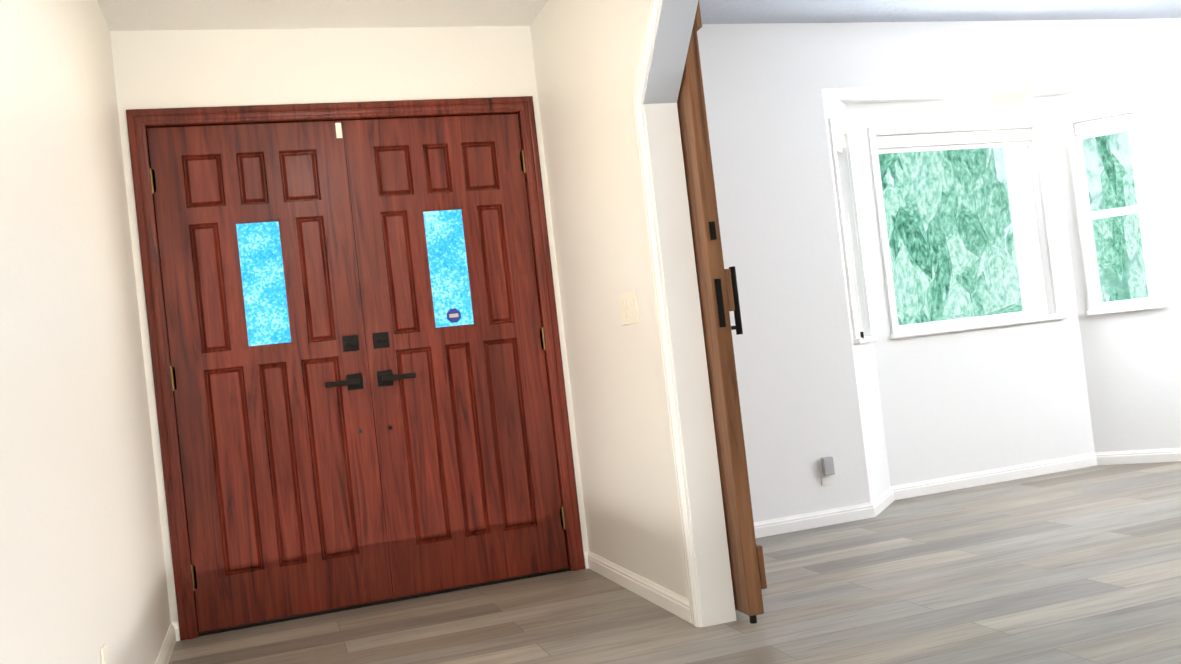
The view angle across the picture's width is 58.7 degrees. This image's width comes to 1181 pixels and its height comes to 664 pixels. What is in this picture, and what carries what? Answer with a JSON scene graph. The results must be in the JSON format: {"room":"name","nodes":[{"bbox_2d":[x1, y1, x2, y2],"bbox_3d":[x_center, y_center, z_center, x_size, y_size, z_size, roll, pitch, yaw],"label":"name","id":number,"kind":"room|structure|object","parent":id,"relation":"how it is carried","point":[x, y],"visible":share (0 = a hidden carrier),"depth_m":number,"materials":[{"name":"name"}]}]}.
{"room":"entrance hall","nodes":[
{"label":"entrance hall","id":0,"kind":"room"},
{"bbox_2d":[0,0,170,663],"bbox_3d":[-1.419,-0.063,2.802,0.120,2.440,2.833,-6,-1,-18],"label":"wall","id":1,"kind":"structure","parent":0,"point":[83,580],"depth_m":2.57,"materials":[{"name":"white paint"}]},
{"bbox_2d":[100,644,107,663],"bbox_3d":[-1.180,0.825,2.556,0.006,0.115,0.070,-6,-1,-18],"label":"electrical outlet","id":2,"kind":"object","parent":1,"relation":"attached to","point":[103,654],"visible":1,"depth_m":2.54,"materials":[{"name":"beige plastic"}]},
{"bbox_2d":[155,622,179,663],"bbox_3d":[-1.211,1.103,2.730,0.056,0.072,2.967,-6,-1,-18],"label":"baseboard","id":3,"kind":"structure","parent":1,"relation":"attached to","point":[173,635],"depth_m":3.90,"materials":[{"name":"white paint"}]},
{"bbox_2d":[530,0,688,598],"bbox_3d":[0.993,-0.368,1.293,0.120,2.440,7.235,-6,-1,-18],"label":"wall","id":4,"kind":"structure","parent":0,"point":[586,54],"depth_m":4.05,"materials":[{"name":"white paint"}]},
{"bbox_2d":[619,290,639,324],"bbox_3d":[0.140,-0.087,3.845,0.009,0.116,0.180,-6,-1,-18],"label":"light switch","id":5,"kind":"object","parent":4,"relation":"attached to","point":[629,308],"visible":1,"depth_m":3.83,"materials":[{"name":"beige plastic"}]},
{"bbox_2d":[584,551,690,622],"bbox_3d":[0.160,0.980,4.106,0.026,0.072,1.177,-6,-1,-18],"label":"baseboard","id":6,"kind":"structure","parent":4,"relation":"attached to","point":[665,599],"depth_m":4.00,"materials":[{"name":"white paint"}]},
{"bbox_2d":[632,0,735,626],"bbox_3d":[0.625,-0.142,2.490,0.138,2.125,2.304,-6,-1,-18],"label":"door frame","id":7,"kind":"structure","parent":4,"relation":"attached to","point":[665,42],"depth_m":3.51,"materials":[{"name":"white paint"}]},
{"bbox_2d":[677,0,766,623],"bbox_3d":[0.306,-0.182,3.932,0.121,2.340,1.365,-6,-1,-18],"label":"barn door","id":8,"kind":"structure","parent":4,"relation":"in","point":[718,291],"depth_m":3.47,"materials":[{"name":"brown wood"}]},
{"bbox_2d":[97,0,1180,30],"bbox_3d":[1.379,-1.691,1.707,10.200,0.120,8.249,-6,-1,-18],"label":"ceiling","id":9,"kind":"structure","parent":0,"point":[131,15],"depth_m":4.53,"materials":[{"name":"white paint"}]},
{"bbox_2d":[110,18,1180,633],"bbox_3d":[0.443,-0.221,5.126,9.600,2.440,0.467,-6,-1,-18],"label":"wall","id":10,"kind":"structure","parent":0,"point":[880,416],"depth_m":5.10,"materials":[{"name":"white paint"}]},
{"bbox_2d":[126,96,584,639],"bbox_3d":[-0.969,0.086,4.516,1.683,2.118,0.220,-6,-1,-18],"label":"door frame","id":11,"kind":"structure","parent":10,"relation":"attached to","point":[140,122],"depth_m":4.35,"materials":[{"name":"brown wood"}]},
{"bbox_2d":[147,114,567,631],"bbox_3d":[-0.944,0.111,4.445,1.585,2.036,0.093,-6,-1,-18],"label":"front door","id":12,"kind":"structure","parent":10,"relation":"in","point":[358,368],"depth_m":4.43,"materials":[{"name":"brown wood"}]},
{"bbox_2d":[819,456,834,485],"bbox_3d":[1.140,0.667,5.037,0.070,0.135,0.035,-6,-1,-18],"label":"outlet","id":13,"kind":"object","parent":10,"relation":"attached to","point":[827,469],"visible":0.98,"depth_m":5.03,"materials":[{"name":"white plastic"}]},
{"bbox_2d":[827,118,877,344],"bbox_3d":[1.292,-0.500,5.362,0.142,1.126,0.396,-7,-1,27],"label":"bay window","id":14,"kind":"structure","parent":10,"relation":"in","point":[851,234],"depth_m":5.48,"materials":[{"name":"white paint"}]},
{"bbox_2d":[754,448,1180,537],"bbox_3d":[2.675,0.726,5.445,5.364,0.072,0.834,-6,-1,-18],"label":"baseboard","id":15,"kind":"structure","parent":10,"relation":"attached to","point":[873,508],"depth_m":5.64,"materials":[{"name":"white paint"}]},
{"bbox_2d":[867,119,1067,338],"bbox_3d":[2.059,-0.581,5.801,1.133,1.134,0.139,-6,-1,-18],"label":"bay window","id":16,"kind":"structure","parent":10,"relation":"in","point":[1019,142],"depth_m":5.88,"materials":[{"name":"white paint"}]},
{"bbox_2d":[1066,104,1166,315],"bbox_3d":[2.939,-0.674,5.889,0.396,1.126,0.139,-7,-1,27],"label":"bay window","id":17,"kind":"structure","parent":10,"relation":"in","point":[1103,123],"depth_m":5.88,"materials":[{"name":"white paint"}]},
{"bbox_2d":[169,461,1180,663],"bbox_3d":[1.666,0.852,1.651,10.200,0.120,8.249,-6,-1,-18],"label":"floor","id":18,"kind":"structure","parent":0,"point":[1079,566],"depth_m":3.75,"materials":[{"name":"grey wood"}]},
{"bbox_2d":[814,19,1143,103],"bbox_3d":[1.978,-1.441,5.771,2.410,0.329,0.634,-6,-1,-18],"label":"ceiling soffit","id":19,"kind":"structure","parent":0,"point":[874,62],"depth_m":5.47,"materials":[{"name":"white paint"}]},
{"label":"outside","id":20,"kind":"structure","parent":0,"visible":0},
{"bbox_2d":[889,131,1148,301],"bbox_3d":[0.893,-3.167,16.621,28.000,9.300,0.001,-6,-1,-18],"label":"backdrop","id":21,"kind":"structure","parent":20,"point":[1124,147],"depth_m":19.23,"materials":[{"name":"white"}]},
{"bbox_3d":[1.000,1.363,14.479,22.000,0.180,16.651,-6,-1,-18],"label":"ground","id":22,"kind":"structure","parent":20,"visible":0},
{"bbox_2d":[878,135,1146,324],"bbox_3d":[3.108,-1.419,11.094,8.810,5.677,6.357,-6,-1,-18],"label":"tree","id":23,"kind":"object","parent":22,"relation":"on","point":[938,212],"depth_m":10.46,"materials":[{"name":"green plant"}]}
]}

